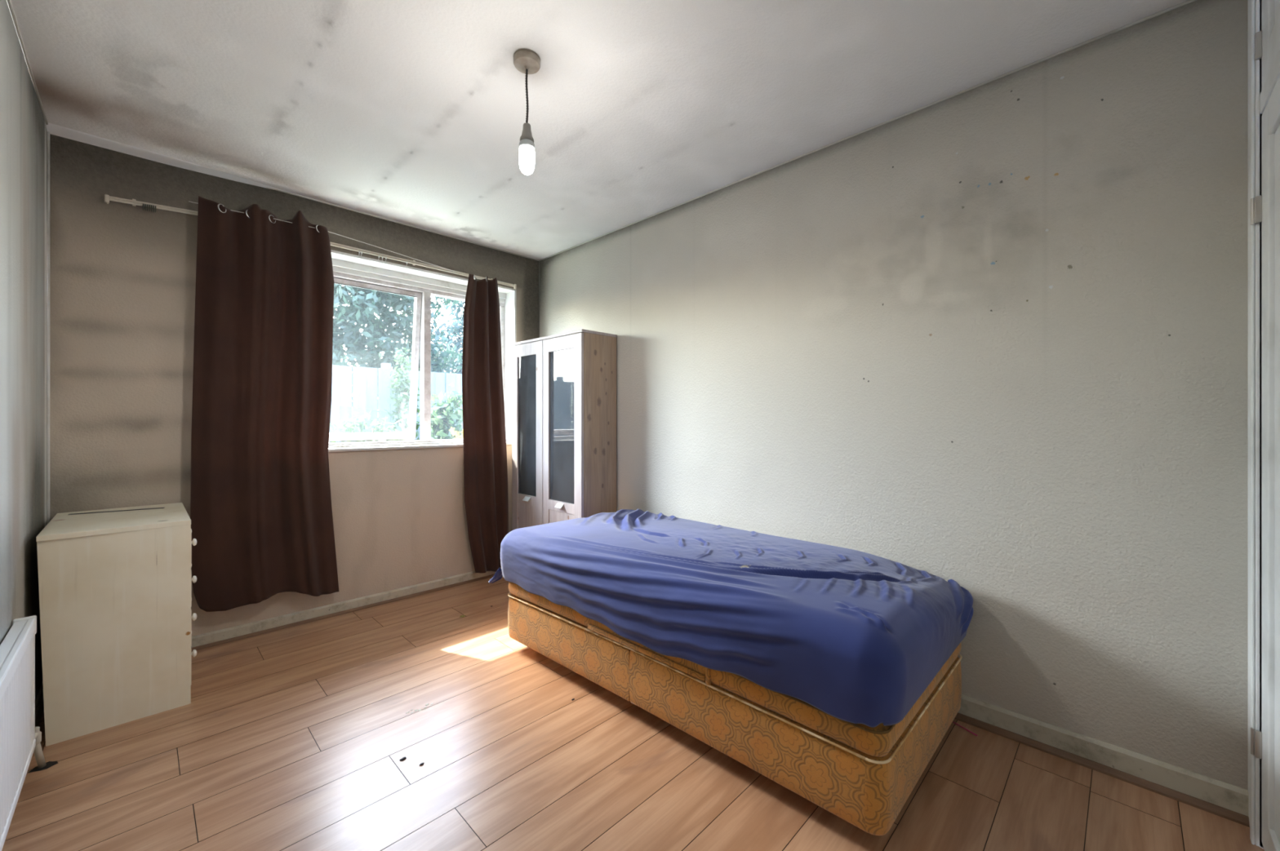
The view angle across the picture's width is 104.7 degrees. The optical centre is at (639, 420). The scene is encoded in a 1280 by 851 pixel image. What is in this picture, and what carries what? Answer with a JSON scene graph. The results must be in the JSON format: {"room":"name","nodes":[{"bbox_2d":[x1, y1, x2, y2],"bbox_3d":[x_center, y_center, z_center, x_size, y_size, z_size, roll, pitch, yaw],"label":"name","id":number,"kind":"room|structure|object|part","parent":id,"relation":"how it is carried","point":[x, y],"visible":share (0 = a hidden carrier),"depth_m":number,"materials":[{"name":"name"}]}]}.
{"room":"bedroom","nodes":[
{"label":"bedroom","id":0,"kind":"room"},
{"bbox_2d":[0,0,47,700],"bbox_3d":[-1.362,-0.059,0.867,4.056,2.400,0.120,0,0,45],"label":"wall","id":1,"kind":"structure","parent":0,"point":[23,127],"depth_m":1.64,"materials":[{"name":"paint"}]},
{"bbox_2d":[0,615,46,850],"bbox_3d":[-1.543,0.883,1.176,1.248,0.523,0.061,0,0,45],"label":"radiator","id":2,"kind":"object","parent":1,"relation":"attached to","point":[20,738],"visible":1,"depth_m":1.36,"materials":[{"name":"white metal"}]},
{"bbox_2d":[0,620,26,668],"bbox_3d":[-1.524,0.634,1.136,1.165,0.008,0.026,0,0,45],"label":"grille","id":3,"kind":"object","parent":2,"relation":"attached to","point":[13,640],"depth_m":1.40,"materials":[{"name":"white metal"}]},
{"bbox_3d":[-1.504,0.841,1.151,1.157,0.350,0.006,0,0,45],"label":"panel","id":4,"kind":"part","parent":2,"relation":"part of","materials":[{"name":"white metal"}]},
{"bbox_2d":[6,0,48,124],"bbox_3d":[-1.282,-1.256,0.876,3.556,0.008,0.008,0,0,45],"label":"trim","id":5,"kind":"structure","parent":1,"relation":"attached to","point":[8,2],"depth_m":1.71,"materials":[{"name":"grey paint"}]},
{"bbox_2d":[35,681,44,727],"bbox_3d":[-1.279,1.106,0.879,3.556,0.070,0.014,0,0,45],"label":"baseboard","id":6,"kind":"structure","parent":1,"relation":"attached to","point":[39,702],"depth_m":1.88,"materials":[{"name":"paint"}]},
{"bbox_2d":[47,131,539,636],"bbox_3d":[-1.765,-0.059,3.104,0.338,2.400,2.736,0,0,45],"label":"wall","id":7,"kind":"structure","parent":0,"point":[122,276],"depth_m":2.39,"materials":[{"name":"paint"}]},
{"bbox_2d":[45,122,291,193],"bbox_3d":[-2.213,-1.246,2.425,0.055,0.026,0.901,0,0,45],"label":"trim","id":8,"kind":"structure","parent":7,"relation":"attached to","point":[55,130],"depth_m":2.30,"materials":[{"name":"white paint"}]},
{"bbox_3d":[-1.678,-1.003,2.980,0.038,0.072,2.106,0,0,45],"label":"curtain rail","id":9,"kind":"part","parent":7,"relation":"part of","materials":[{"name":"white metal"}]},
{"bbox_2d":[191,567,501,652],"bbox_3d":[-1.778,1.108,2.895,0.014,0.066,2.181,0,0,45],"label":"baseboard","id":10,"kind":"structure","parent":7,"relation":"attached to","point":[237,631],"depth_m":2.85,"materials":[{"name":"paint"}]},
{"bbox_2d":[189,201,507,283],"bbox_3d":[-1.568,-1.032,3.024,0.057,0.081,1.767,0,0,43],"label":"curtain rod","id":11,"kind":"object","parent":7,"relation":"attached to","point":[189,202],"visible":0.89,"depth_m":2.98,"materials":[{"name":"grey metal"}]},
{"bbox_2d":[190,195,338,612],"bbox_3d":[-1.944,-0.072,2.605,0.084,2.117,0.633,0,0,45],"label":"curtain","id":12,"kind":"object","parent":11,"relation":"hanging from","point":[262,527],"visible":1,"depth_m":2.56,"materials":[{"name":"brown fabric"}]},
{"bbox_2d":[462,274,508,573],"bbox_3d":[-1.072,0.030,3.471,0.358,2.089,0.079,0,0,-41],"label":"curtain","id":13,"kind":"object","parent":11,"relation":"hanging from","point":[484,433],"visible":0.97,"depth_m":3.46,"materials":[{"name":"brown fabric"}]},
{"bbox_2d":[266,187,538,261],"bbox_3d":[-1.670,-1.256,3.010,0.009,0.009,2.496,0,0,45],"label":"trim","id":14,"kind":"structure","parent":7,"relation":"attached to","point":[267,188],"depth_m":3.13,"materials":[{"name":"grey paint"}]},
{"bbox_2d":[328,249,515,452],"bbox_3d":[-1.662,-0.378,3.255,0.371,1.238,1.754,0,0,45],"label":"window","id":15,"kind":"structure","parent":7,"relation":"attached to","point":[422,302],"depth_m":3.41,"materials":[{"name":"white plastic"}]},
{"bbox_3d":[-1.927,-0.373,3.111,0.048,1.018,1.023,9,6,44],"label":"casement frame","id":16,"kind":"part","parent":15,"relation":"part of","materials":[{"name":"white plastic"}]},
{"bbox_2d":[9,0,1187,260],"bbox_3d":[-0.443,-1.319,1.797,4.056,0.120,2.736,0,0,45],"label":"ceiling","id":17,"kind":"structure","parent":0,"point":[413,113],"depth_m":1.83,"materials":[{"name":"paint"}]},
{"bbox_2d":[513,48,540,175],"bbox_3d":[-0.394,-1.058,1.719,0.091,0.406,0.091,0,0,45],"label":"pendant light","id":18,"kind":"object","parent":17,"relation":"hanging from","point":[526,61],"visible":1,"depth_m":1.70,"materials":[{"name":"grey plastic"}]},
{"bbox_3d":[-0.394,-1.120,1.719,0.009,0.205,0.015,0,0,18],"label":"cord","id":19,"kind":"part","parent":18,"relation":"part of","materials":[{"name":"black fabric"}]},
{"bbox_3d":[-0.394,-0.900,1.719,0.054,0.090,0.054,0,0,45],"label":"bulb","id":20,"kind":"part","parent":18,"relation":"part of","materials":[{"name":"white glass"}]},
{"bbox_2d":[1,577,1264,850],"bbox_3d":[-0.389,1.201,1.744,4.349,0.120,2.736,0,0,45],"label":"floor","id":21,"kind":"structure","parent":0,"point":[293,739],"depth_m":1.59,"materials":[{"name":"laminate"}]},
{"bbox_2d":[27,761,57,773],"bbox_3d":[-1.959,1.140,1.627,0.060,0.001,0.048,0,0,-23],"label":"stain","id":22,"kind":"object","parent":21,"relation":"on","point":[49,764],"depth_m":1.62,"materials":[{"name":"black"}]},
{"bbox_2d":[35,502,196,746],"bbox_3d":[-2.151,0.771,2.068,0.606,0.740,0.423,0,0,45],"label":"dresser","id":23,"kind":"object","parent":21,"relation":"on","point":[115,584],"visible":1,"depth_m":1.85,"materials":[{"name":"beige paint"}]},
{"bbox_3d":[-2.160,0.412,2.059,0.606,0.018,0.396,0,0,45],"label":"panel","id":24,"kind":"part","parent":23,"relation":"part of","materials":[{"name":"beige paint"}]},
{"bbox_3d":[-2.027,0.781,2.193,0.604,0.720,0.016,0,0,45],"label":"frame","id":25,"kind":"part","parent":23,"relation":"part of","materials":[{"name":"beige paint"}]},
{"bbox_3d":[-2.025,0.998,2.194,0.591,0.148,0.016,0,0,45],"label":"drawer","id":26,"kind":"part","parent":23,"relation":"part of","materials":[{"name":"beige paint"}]},
{"bbox_3d":[-2.025,0.842,2.194,0.591,0.148,0.016,0,0,45],"label":"drawer","id":27,"kind":"part","parent":23,"relation":"part of","materials":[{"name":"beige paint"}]},
{"bbox_3d":[-2.025,0.682,2.194,0.591,0.148,0.016,0,0,45],"label":"drawer","id":28,"kind":"part","parent":23,"relation":"part of","materials":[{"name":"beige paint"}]},
{"bbox_3d":[-2.025,0.523,2.194,0.591,0.148,0.016,0,0,45],"label":"drawer","id":29,"kind":"part","parent":23,"relation":"part of","materials":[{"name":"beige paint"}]},
{"bbox_3d":[-1.909,0.998,2.109,0.031,0.031,0.025,0,0,45],"label":"knob","id":30,"kind":"part","parent":23,"relation":"part of","materials":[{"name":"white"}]},
{"bbox_3d":[-1.909,0.842,2.109,0.031,0.031,0.025,0,0,45],"label":"knob","id":31,"kind":"part","parent":23,"relation":"part of","materials":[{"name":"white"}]},
{"bbox_3d":[-1.909,0.682,2.109,0.031,0.031,0.025,0,0,45],"label":"knob","id":32,"kind":"part","parent":23,"relation":"part of","materials":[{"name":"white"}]},
{"bbox_3d":[-1.909,0.523,2.109,0.031,0.031,0.025,0,0,45],"label":"knob","id":33,"kind":"part","parent":23,"relation":"part of","materials":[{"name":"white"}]},
{"bbox_2d":[405,703,432,713],"bbox_3d":[-0.867,1.140,1.949,0.035,0.001,0.104,0,0,45],"label":"flakes","id":34,"kind":"object","parent":21,"relation":"on","point":[427,704],"visible":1,"depth_m":1.94,"materials":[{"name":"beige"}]},
{"bbox_2d":[511,328,617,530],"bbox_3d":[-0.553,0.291,3.413,0.817,1.700,0.319,0,0,45],"label":"display cabinet","id":35,"kind":"object","parent":21,"relation":"on","point":[564,384],"visible":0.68,"depth_m":3.22,"materials":[{"name":"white wood"}]},
{"bbox_3d":[-0.793,0.552,3.445,0.064,0.030,0.026,0,0,45],"label":"handle","id":36,"kind":"part","parent":35,"relation":"part of","materials":[{"name":"grey metal"}]},
{"bbox_3d":[-0.789,0.275,3.473,0.386,1.623,0.019,0,0,45],"label":"door","id":37,"kind":"part","parent":35,"relation":"part of","materials":[{"name":"white wood"}]},
{"bbox_3d":[-0.790,0.792,3.477,0.243,0.402,0.011,0,0,45],"label":"panel","id":38,"kind":"part","parent":35,"relation":"part of","materials":[{"name":"brown wood"}]},
{"bbox_3d":[-0.790,0.039,3.476,0.247,0.988,0.004,0,0,45],"label":"glass pane","id":39,"kind":"part","parent":35,"relation":"part of","materials":[{"name":"glass"}]},
{"bbox_3d":[-0.520,0.552,3.175,0.064,0.030,0.026,0,0,45],"label":"handle","id":40,"kind":"part","parent":35,"relation":"part of","materials":[{"name":"grey metal"}]},
{"bbox_3d":[-0.501,0.792,3.191,0.280,0.402,0.011,0,0,45],"label":"panel","id":41,"kind":"part","parent":35,"relation":"part of","materials":[{"name":"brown wood"}]},
{"bbox_3d":[-0.502,0.039,3.191,0.284,0.988,0.004,0,0,45],"label":"glass pane","id":42,"kind":"part","parent":35,"relation":"part of","materials":[{"name":"glass"}]},
{"bbox_3d":[-0.500,0.275,3.188,0.413,1.623,0.019,0,0,45],"label":"door","id":43,"kind":"part","parent":35,"relation":"part of","materials":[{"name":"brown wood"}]},
{"bbox_3d":[-0.544,-0.550,3.423,0.817,0.018,0.293,0,0,45],"label":"panel","id":44,"kind":"part","parent":35,"relation":"part of","materials":[{"name":"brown wood"}]},
{"bbox_2d":[488,509,973,835],"bbox_3d":[0.244,0.834,2.180,1.925,0.627,0.974,0,0,45],"label":"bed","id":45,"kind":"object","parent":21,"relation":"on","point":[833,674],"visible":1,"depth_m":1.61,"materials":[{"name":"fabric"}]},
{"bbox_2d":[952,721,977,736],"bbox_3d":[1.196,1.137,1.818,0.004,0.004,0.088,0,0,-24],"label":"straw","id":46,"kind":"object","parent":21,"relation":"on","point":[953,722],"visible":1,"depth_m":1.81,"materials":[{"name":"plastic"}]},
{"bbox_2d":[539,0,1248,790],"bbox_3d":[0.477,-0.059,2.727,4.056,2.400,0.120,0,0,45],"label":"wall","id":47,"kind":"structure","parent":0,"point":[991,339],"depth_m":1.79,"materials":[{"name":"paint"}]},
{"bbox_2d":[538,0,1196,261],"bbox_3d":[0.469,-1.256,2.648,3.556,0.010,0.010,0,0,45],"label":"trim","id":48,"kind":"structure","parent":47,"relation":"attached to","point":[1188,2],"depth_m":1.95,"materials":[{"name":"grey paint"}]},
{"bbox_2d":[954,712,1249,827],"bbox_3d":[0.454,1.131,2.633,3.556,0.020,0.018,0,0,45],"label":"trim","id":49,"kind":"structure","parent":47,"relation":"attached to","point":[1206,806],"depth_m":1.58,"materials":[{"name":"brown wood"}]},
{"bbox_2d":[958,694,1248,816],"bbox_3d":[0.465,1.097,2.645,3.556,0.088,0.014,0,0,45],"label":"baseboard","id":50,"kind":"structure","parent":47,"relation":"attached to","point":[1224,795],"depth_m":1.58,"materials":[{"name":"paint"}]},
{"bbox_2d":[1259,0,1263,848],"bbox_3d":[0.893,-0.059,0.477,0.100,2.400,2.736,0,0,45],"label":"wall","id":51,"kind":"structure","parent":0,"point":[1260,842],"depth_m":1.32,"materials":[{"name":"paint"}]},
{"bbox_2d":[1248,0,1263,848],"bbox_3d":[1.696,-0.059,1.357,0.034,2.400,0.115,0,0,45],"label":"trim","id":52,"kind":"structure","parent":51,"relation":"attached to","point":[1254,152],"depth_m":1.32,"materials":[{"name":"white wood"}]},
{"bbox_2d":[1250,75,1279,850],"bbox_3d":[1.311,0.156,0.957,0.051,1.930,0.997,0,0,45],"label":"door","id":53,"kind":"structure","parent":51,"relation":"in","point":[1264,208],"depth_m":1.25,"materials":[{"name":"white wood"}]},
{"bbox_2d":[1254,0,1279,90],"bbox_3d":[1.311,-1.060,0.953,0.045,0.378,0.990,0,0,45],"label":"door","id":54,"kind":"structure","parent":51,"relation":"in","point":[1267,41],"depth_m":1.25,"materials":[{"name":"white wood"}]},
{"bbox_2d":[1259,46,1279,114],"bbox_3d":[1.313,-0.842,0.952,0.030,0.055,1.000,0,0,45],"label":"trim","id":55,"kind":"structure","parent":51,"relation":"attached to","point":[1273,77],"depth_m":1.23,"materials":[{"name":"white wood"}]},
{"label":"outside","id":56,"kind":"structure","parent":0,"visible":0},
{"bbox_3d":[-9.123,1.341,11.828,22.394,0.100,32.000,0,0,45],"label":"ground","id":57,"kind":"structure","parent":56,"visible":0},
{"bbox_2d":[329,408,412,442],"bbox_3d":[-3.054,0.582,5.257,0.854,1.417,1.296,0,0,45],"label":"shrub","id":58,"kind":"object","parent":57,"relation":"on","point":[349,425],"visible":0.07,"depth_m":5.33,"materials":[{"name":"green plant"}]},
{"bbox_2d":[328,363,462,443],"bbox_3d":[-3.447,0.266,6.566,0.135,2.050,14.595,0,0,45],"label":"fence","id":59,"kind":"object","parent":57,"relation":"on","point":[354,389],"visible":0.06,"depth_m":6.42,"materials":[{"name":"white wood"}]},
{"bbox_3d":[-3.409,0.266,6.630,0.100,2.050,0.100,0,0,45],"label":"post","id":60,"kind":"part","parent":59,"relation":"part of","materials":[{"name":"white wood"}]},
{"bbox_2d":[332,283,462,402],"bbox_3d":[-4.573,-1.762,8.294,2.482,6.125,3.667,0,0,34],"label":"tree","id":61,"kind":"object","parent":57,"relation":"on","point":[364,304],"visible":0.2,"depth_m":8.03,"materials":[{"name":"green plant"}]},
{"bbox_2d":[384,339,420,440],"bbox_3d":[-3.108,0.117,6.471,0.349,2.368,0.511,0,0,45],"label":"shrub","id":62,"kind":"object","parent":57,"relation":"on","point":[402,397],"visible":0.4,"depth_m":6.42,"materials":[{"name":"green plant"}]},
{"bbox_2d":[417,382,462,439],"bbox_3d":[-2.304,0.415,6.034,0.735,1.753,1.040,0,0,45],"label":"shrub","id":63,"kind":"object","parent":57,"relation":"on","point":[442,424],"visible":0.32,"depth_m":5.93,"materials":[{"name":"green plant"}]},
{"bbox_2d":[419,298,464,382],"bbox_3d":[-3.460,-2.046,11.863,2.631,6.673,4.378,0,0,45],"label":"tree","id":64,"kind":"object","parent":57,"relation":"on","point":[454,328],"visible":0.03,"depth_m":10.99,"materials":[{"name":"green plant"}]},
{"bbox_2d":[449,427,462,439],"bbox_3d":[-1.893,0.682,5.185,0.155,1.218,0.222,0,0,45],"label":"flowers","id":65,"kind":"object","parent":57,"relation":"on","point":[453,432],"visible":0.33,"depth_m":5.13,"materials":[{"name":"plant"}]}
]}

